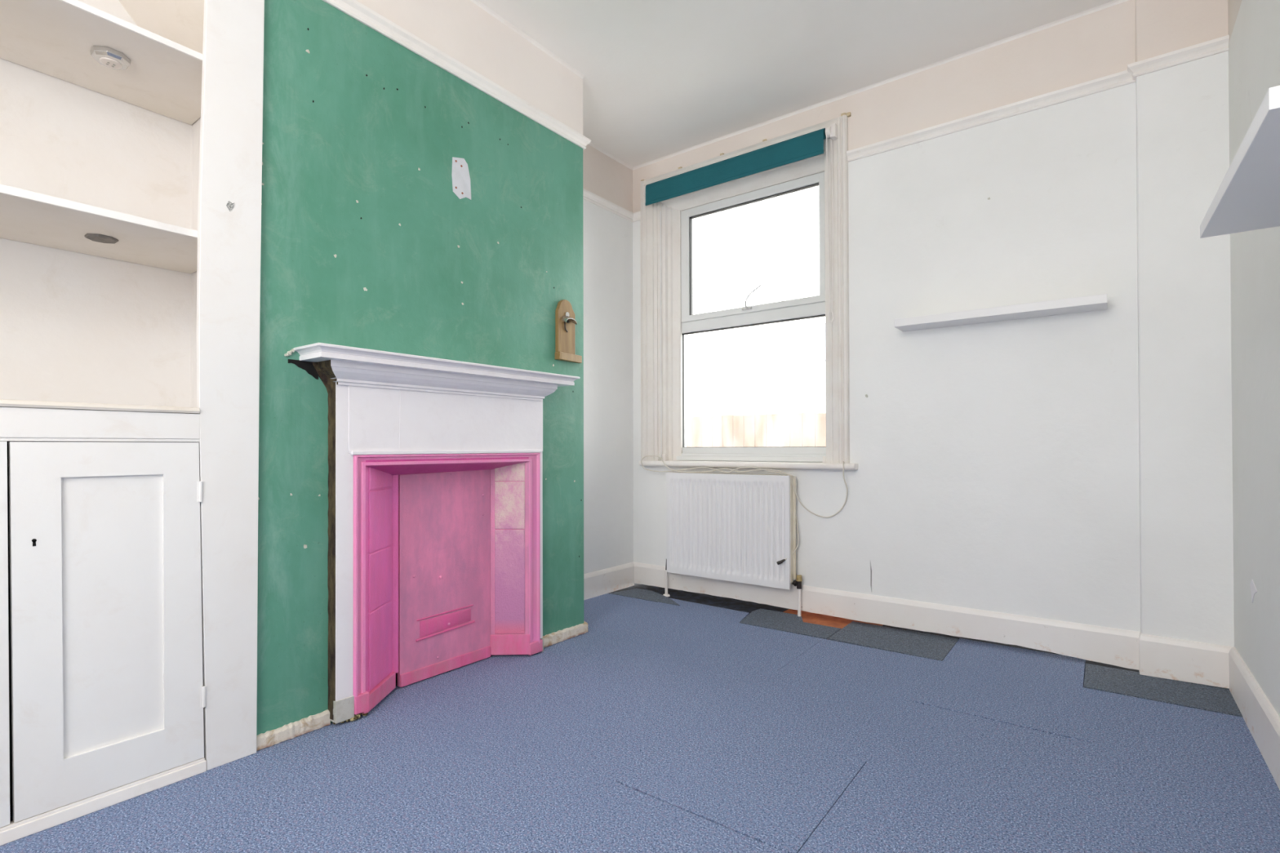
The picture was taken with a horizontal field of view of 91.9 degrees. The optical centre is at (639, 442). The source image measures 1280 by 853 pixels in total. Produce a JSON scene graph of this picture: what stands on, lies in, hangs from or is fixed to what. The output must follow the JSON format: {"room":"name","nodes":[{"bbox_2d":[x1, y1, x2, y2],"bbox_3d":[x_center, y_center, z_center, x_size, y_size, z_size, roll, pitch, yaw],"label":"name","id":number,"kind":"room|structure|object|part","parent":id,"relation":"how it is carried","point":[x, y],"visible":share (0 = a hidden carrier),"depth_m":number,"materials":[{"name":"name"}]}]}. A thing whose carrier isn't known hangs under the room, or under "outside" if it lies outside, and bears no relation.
{"room":"empty room","nodes":[
{"label":"empty room","id":0,"kind":"room"},
{"bbox_2d":[0,0,633,573],"bbox_3d":[-1.385,-0.426,2.238,0.120,2.650,4.300,0,-1,37],"label":"wall","id":1,"kind":"structure","parent":0,"point":[75,326],"depth_m":1.93,"materials":[{"name":"beige paint"}]},
{"bbox_2d":[582,188,633,222],"bbox_3d":[-0.304,-1.423,3.562,0.028,0.045,0.893,0,-1,37],"label":"trim","id":2,"kind":"structure","parent":1,"relation":"attached to","point":[588,196],"depth_m":3.70,"materials":[{"name":"white wood"}]},
{"bbox_2d":[583,562,634,599],"bbox_3d":[-0.312,0.823,3.536,0.016,0.143,0.901,0,-1,37],"label":"baseboard","id":3,"kind":"structure","parent":1,"relation":"attached to","point":[601,582],"depth_m":3.69,"materials":[{"name":"white wood"}]},
{"bbox_2d":[194,0,583,735],"bbox_3d":[-0.866,-0.425,2.490,0.406,2.650,1.447,0,-1,37],"label":"wall","id":4,"kind":"structure","parent":0,"point":[367,240],"depth_m":2.16,"materials":[{"name":"green paint"}]},
{"bbox_2d":[256,709,330,751],"bbox_3d":[-1.055,0.870,1.886,0.023,0.049,0.213,0,-1,37],"label":"baseboard","id":5,"kind":"structure","parent":4,"relation":"attached to","point":[270,738],"depth_m":1.88,"materials":[{"name":"paint"}]},
{"bbox_2d":[322,0,591,149],"bbox_3d":[-0.849,-1.427,2.501,0.433,0.045,1.475,0,-1,37],"label":"trim","id":6,"kind":"structure","parent":4,"relation":"attached to","point":[354,9],"depth_m":2.34,"materials":[{"name":"white wood"}]},
{"bbox_2d":[451,156,471,199],"bbox_3d":[-0.690,-1.021,2.393,0.004,0.164,0.089,0,-1,37],"label":"wall plate","id":7,"kind":"object","parent":4,"relation":"attached to","point":[461,186],"visible":1,"depth_m":2.39,"materials":[{"name":"white plastic"}]},
{"bbox_2d":[542,621,587,647],"bbox_3d":[-0.351,0.873,2.820,0.024,0.054,0.321,0,-1,37],"label":"baseboard","id":8,"kind":"structure","parent":4,"relation":"attached to","point":[550,639],"depth_m":2.82,"materials":[{"name":"paint"}]},
{"bbox_2d":[555,299,582,363],"bbox_3d":[-0.317,-0.514,2.842,0.050,0.279,0.161,0,-1,37],"label":"plaque","id":9,"kind":"object","parent":4,"relation":"attached to","point":[565,322],"visible":1,"depth_m":2.82,"materials":[{"name":"brown wood"}]},
{"bbox_2d":[470,0,1128,169],"bbox_3d":[0.343,-1.750,2.159,2.753,0.012,2.360,0,-1,37],"label":"trim","id":10,"kind":"structure","parent":4,"relation":"attached to","point":[477,2],"depth_m":2.86,"materials":[{"name":"white paint"}]},
{"bbox_2d":[0,583,1279,852],"bbox_3d":[-0.158,0.930,1.464,2.953,0.080,4.550,0,-1,37],"label":"floor","id":11,"kind":"structure","parent":0,"point":[656,727],"depth_m":1.72,"materials":[{"name":"blue carpet"}]},
{"bbox_2d":[0,0,264,845],"bbox_3d":[-1.690,-0.431,1.399,0.462,2.650,1.392,0,-1,37],"label":"tall cabinet","id":12,"kind":"object","parent":11,"relation":"on","point":[129,533],"visible":1,"depth_m":1.62,"materials":[{"name":"white paint"}]},
{"bbox_3d":[-1.533,0.425,1.243,0.022,0.857,0.380,0,-1,37],"label":"door frame","id":13,"kind":"part","parent":12,"relation":"part of","materials":[{"name":"white paint"}]},
{"bbox_2d":[0,183,197,273],"bbox_3d":[-1.716,-0.573,1.385,0.430,0.020,1.337,0,-1,37],"label":"open shelf","id":14,"kind":"object","parent":12,"relation":"attached to","point":[27,216],"depth_m":1.65,"materials":[{"name":"beige paint"}]},
{"bbox_3d":[-1.570,-0.043,1.199,0.021,0.076,1.220,0,-1,37],"label":"cross rail","id":15,"kind":"part","parent":12,"relation":"part of","materials":[{"name":"white paint"}]},
{"bbox_2d":[84,233,118,244],"bbox_3d":[-1.473,-0.558,1.694,0.066,0.006,0.066,0,-1,37],"label":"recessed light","id":16,"kind":"object","parent":12,"relation":"attached to","point":[93,237],"visible":1,"depth_m":1.69,"materials":[{"name":"grey metal"}]},
{"bbox_2d":[0,0,202,124],"bbox_3d":[-1.718,-1.066,1.389,0.430,0.018,1.337,0,-1,37],"label":"open shelf","id":17,"kind":"object","parent":12,"relation":"attached to","point":[55,38],"depth_m":1.68,"materials":[{"name":"beige paint"}]},
{"bbox_3d":[-1.560,0.874,1.197,0.024,0.037,1.237,0,-1,37],"label":"board","id":18,"kind":"part","parent":12,"relation":"part of","materials":[{"name":"white wood"}]},
{"bbox_3d":[-1.308,0.427,1.543,0.022,0.856,0.376,0,-1,37],"label":"door frame","id":19,"kind":"part","parent":12,"relation":"part of","materials":[{"name":"white paint"}]},
{"bbox_2d":[89,45,130,70],"bbox_3d":[-1.441,-1.042,1.685,0.080,0.026,0.080,0,-1,37],"label":"puck light","id":20,"kind":"object","parent":12,"relation":"attached to","point":[107,56],"visible":1,"depth_m":1.67,"materials":[{"name":"white plastic"}]},
{"bbox_3d":[-1.312,0.414,1.544,0.010,0.665,0.202,0,-1,37],"label":"door panel","id":21,"kind":"part","parent":12,"relation":"part of","materials":[{"name":"white paint"}]},
{"bbox_2d":[284,342,580,724],"bbox_3d":[-0.745,0.306,2.339,0.352,1.189,1.149,0,-1,37],"label":"fireplace","id":22,"kind":"object","parent":11,"relation":"on","point":[435,531],"visible":1,"depth_m":2.29,"materials":[{"name":"pink paint"}]},
{"bbox_3d":[-0.957,0.312,1.987,0.039,1.012,0.056,0,-1,37],"label":"surround leg","id":23,"kind":"part","parent":22,"relation":"part of","materials":[{"name":"white wood"}]},
{"bbox_2d":[293,342,580,386],"bbox_3d":[-0.665,-0.270,2.298,0.167,0.038,1.123,0,-1,37],"label":"mantel shelf","id":24,"kind":"object","parent":22,"relation":"attached to","point":[317,354],"depth_m":2.10,"materials":[{"name":"white wood"}]},
{"bbox_3d":[-0.692,-0.217,2.310,0.107,0.070,0.976,0,-1,37],"label":"cornice","id":25,"kind":"part","parent":22,"relation":"part of","materials":[{"name":"white wood"}]},
{"bbox_3d":[-0.760,0.503,2.436,0.018,0.787,0.416,0,-1,37],"label":"plate","id":26,"kind":"part","parent":22,"relation":"part of","materials":[{"name":"pink paint"}]},
{"bbox_3d":[-0.751,0.872,2.427,0.008,0.046,0.414,0,-1,37],"label":"rail","id":27,"kind":"part","parent":22,"relation":"part of","materials":[{"name":"pink paint"}]},
{"bbox_3d":[-0.690,-0.075,2.338,0.050,0.233,0.858,0,-1,37],"label":"frieze panel","id":28,"kind":"part","parent":22,"relation":"part of","materials":[{"name":"white wood"}]},
{"bbox_3d":[-0.682,0.446,2.329,0.031,0.814,0.822,0,-1,37],"label":"pink frame","id":29,"kind":"part","parent":22,"relation":"part of","materials":[{"name":"paint"}]},
{"bbox_2d":[365,457,528,475],"bbox_3d":[-0.736,0.079,2.359,0.128,0.080,0.719,0,-1,37],"label":"trim","id":30,"kind":"structure","parent":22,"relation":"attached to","point":[374,465],"depth_m":2.34,"materials":[{"name":"paint"}]},
{"bbox_3d":[-0.441,0.439,2.671,0.039,0.802,0.021,0,-1,37],"label":"surround leg","id":31,"kind":"part","parent":22,"relation":"part of","materials":[{"name":"white wood"}]},
{"bbox_2d":[610,588,679,605],"bbox_3d":[0.080,0.908,3.654,0.499,0.008,0.203,0,-1,37],"label":"tile strip","id":32,"kind":"object","parent":11,"relation":"on","point":[643,594],"visible":1,"depth_m":3.66,"materials":[{"name":"grey carpet"}]},
{"bbox_2d":[739,608,840,639],"bbox_3d":[0.748,0.902,3.098,0.487,0.008,0.309,0,-1,37],"label":"tile strip","id":33,"kind":"object","parent":11,"relation":"on","point":[763,618],"visible":1,"depth_m":3.06,"materials":[{"name":"grey carpet"}]},
{"bbox_2d":[827,621,958,661],"bbox_3d":[1.153,0.899,2.825,0.480,0.008,0.358,0,-1,37],"label":"tile strip","id":34,"kind":"object","parent":11,"relation":"on","point":[927,646],"visible":1,"depth_m":2.81,"materials":[{"name":"grey carpet"}]},
{"bbox_2d":[1083,663,1242,717],"bbox_3d":[1.879,0.892,2.251,0.427,0.008,0.302,0,-1,37],"label":"tile strip","id":35,"kind":"object","parent":11,"relation":"on","point":[1112,680],"visible":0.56,"depth_m":2.22,"materials":[{"name":"grey carpet"}]},
{"bbox_2d":[478,0,1114,167],"bbox_3d":[-0.180,-1.800,1.464,2.953,0.080,4.700,0,-1,37],"label":"ceiling","id":36,"kind":"structure","parent":0,"point":[661,78],"depth_m":2.75,"materials":[{"name":"paint"}]},
{"bbox_2d":[632,0,1140,631],"bbox_3d":[1.130,-0.439,3.190,2.953,2.622,0.254,0,-1,37],"label":"wall","id":37,"kind":"structure","parent":0,"point":[997,471],"depth_m":2.73,"materials":[{"name":"paint"}]},
{"bbox_2d":[662,471,802,616],"bbox_3d":[0.488,0.541,3.451,0.861,0.738,0.099,0,-1,37],"label":"radiator","id":38,"kind":"object","parent":37,"relation":"attached to","point":[734,527],"visible":1,"depth_m":3.38,"materials":[{"name":"metal"}]},
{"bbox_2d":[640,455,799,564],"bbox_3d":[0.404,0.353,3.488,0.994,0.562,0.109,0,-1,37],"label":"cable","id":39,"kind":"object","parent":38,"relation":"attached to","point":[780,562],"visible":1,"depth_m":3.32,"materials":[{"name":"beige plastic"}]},
{"bbox_2d":[673,471,787,475],"bbox_3d":[0.486,0.178,3.447,0.756,0.012,0.056,0,-1,37],"label":"grille","id":40,"kind":"object","parent":38,"relation":"attached to","point":[675,473],"depth_m":3.45,"materials":[{"name":"white metal"}]},
{"bbox_2d":[638,111,858,470],"bbox_3d":[0.604,-0.756,3.551,1.333,1.791,0.314,0,-1,37],"label":"window","id":41,"kind":"structure","parent":37,"relation":"in","point":[678,319],"depth_m":3.56,"materials":[{"name":"paint"}]},
{"bbox_3d":[0.055,-0.758,3.827,0.118,1.738,0.032,0,-1,37],"label":"casing","id":42,"kind":"part","parent":41,"relation":"part of","materials":[{"name":"paint"}]},
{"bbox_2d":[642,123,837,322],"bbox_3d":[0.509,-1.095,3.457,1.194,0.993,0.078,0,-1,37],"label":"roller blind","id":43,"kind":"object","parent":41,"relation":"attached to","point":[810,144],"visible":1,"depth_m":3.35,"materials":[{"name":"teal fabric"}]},
{"bbox_3d":[0.955,-1.108,3.103,0.051,0.895,0.016,0,-1,-40],"label":"pull cord","id":44,"kind":"part","parent":43,"relation":"part of","materials":[{"name":"white plastic"}]},
{"bbox_3d":[0.522,-1.562,3.483,1.245,0.148,0.028,0,-1,37],"label":"casing","id":45,"kind":"part","parent":41,"relation":"part of","materials":[{"name":"paint"}]},
{"bbox_3d":[0.627,-0.820,3.488,0.127,0.129,0.033,0,-1,37],"label":"casement handle","id":46,"kind":"part","parent":41,"relation":"part of","materials":[{"name":"plastic"}]},
{"bbox_2d":[657,457,848,518],"bbox_3d":[0.560,0.236,3.402,1.152,0.302,0.086,0,-1,37],"label":"cable","id":47,"kind":"object","parent":41,"relation":"hanging from","point":[843,462],"visible":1,"depth_m":3.22,"materials":[{"name":"beige plastic"}]},
{"bbox_3d":[0.628,-0.688,3.569,1.025,1.589,0.075,0,-1,37],"label":"frame","id":48,"kind":"part","parent":41,"relation":"part of","materials":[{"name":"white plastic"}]},
{"bbox_3d":[0.990,-0.766,3.123,0.118,1.738,0.032,0,-1,37],"label":"casing","id":49,"kind":"part","parent":41,"relation":"part of","materials":[{"name":"paint"}]},
{"bbox_2d":[632,70,1135,222],"bbox_3d":[0.941,-1.429,3.167,2.493,0.045,0.028,0,-1,37],"label":"trim","id":50,"kind":"structure","parent":37,"relation":"attached to","point":[1123,77],"depth_m":2.70,"materials":[{"name":"white wood"}]},
{"bbox_2d":[633,562,1139,670],"bbox_3d":[0.951,0.819,3.155,2.493,0.147,0.014,0,-1,37],"label":"baseboard","id":51,"kind":"structure","parent":37,"relation":"attached to","point":[1105,645],"depth_m":2.84,"materials":[{"name":"white wood"}]},
{"bbox_2d":[893,293,1106,331],"bbox_3d":[1.515,-0.549,2.652,0.777,0.035,0.149,0,-1,37],"label":"floating shelf","id":52,"kind":"object","parent":37,"relation":"attached to","point":[1095,302],"visible":1,"depth_m":2.59,"materials":[{"name":"white wood"}]},
{"bbox_2d":[1134,0,1234,647],"bbox_3d":[2.041,-0.434,2.329,0.261,2.650,0.034,0,-1,37],"label":"wall pier","id":53,"kind":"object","parent":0,"point":[1184,287],"visible":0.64,"depth_m":2.31,"materials":[{"name":"white paint"}]},
{"bbox_2d":[1127,34,1229,79],"bbox_3d":[2.019,-1.443,2.334,0.288,0.045,0.062,0,-1,37],"label":"trim","id":54,"kind":"structure","parent":53,"relation":"attached to","point":[1219,45],"depth_m":2.31,"materials":[{"name":"white wood"}]},
{"bbox_2d":[1138,631,1233,688],"bbox_3d":[2.038,0.811,2.315,0.267,0.155,0.050,0,-1,37],"label":"baseboard","id":55,"kind":"object","parent":53,"relation":"attached to","point":[1162,657],"visible":0.83,"depth_m":2.30,"materials":[{"name":"white wood"}]},
{"bbox_2d":[1227,0,1279,716],"bbox_3d":[0.880,-0.445,0.471,0.122,2.650,4.400,0,-1,37],"label":"wall","id":56,"kind":"structure","parent":0,"point":[1253,25],"depth_m":1.89,"materials":[{"name":"white paint"}]},
{"bbox_2d":[1200,85,1279,238],"bbox_3d":[1.180,-0.492,1.118,0.180,0.064,0.787,0,-1,37],"label":"floating shelf","id":57,"kind":"object","parent":56,"relation":"attached to","point":[1247,198],"visible":1,"depth_m":1.15,"materials":[{"name":"white wood"}]},
{"bbox_2d":[1228,647,1279,790],"bbox_3d":[0.845,0.801,0.522,0.016,0.158,4.250,0,-1,37],"label":"baseboard","id":58,"kind":"structure","parent":56,"relation":"attached to","point":[1260,716],"depth_m":1.82,"materials":[{"name":"white wood"}]},
{"label":"outside","id":59,"kind":"structure","parent":0,"visible":0},
{"bbox_3d":[7.564,1.415,17.333,24.000,0.150,29.400,0,-1,37],"label":"ground","id":60,"kind":"structure","parent":59,"visible":0},
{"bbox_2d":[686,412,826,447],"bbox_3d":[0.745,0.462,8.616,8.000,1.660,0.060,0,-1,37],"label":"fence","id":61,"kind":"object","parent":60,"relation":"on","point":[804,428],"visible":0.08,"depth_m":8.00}
]}

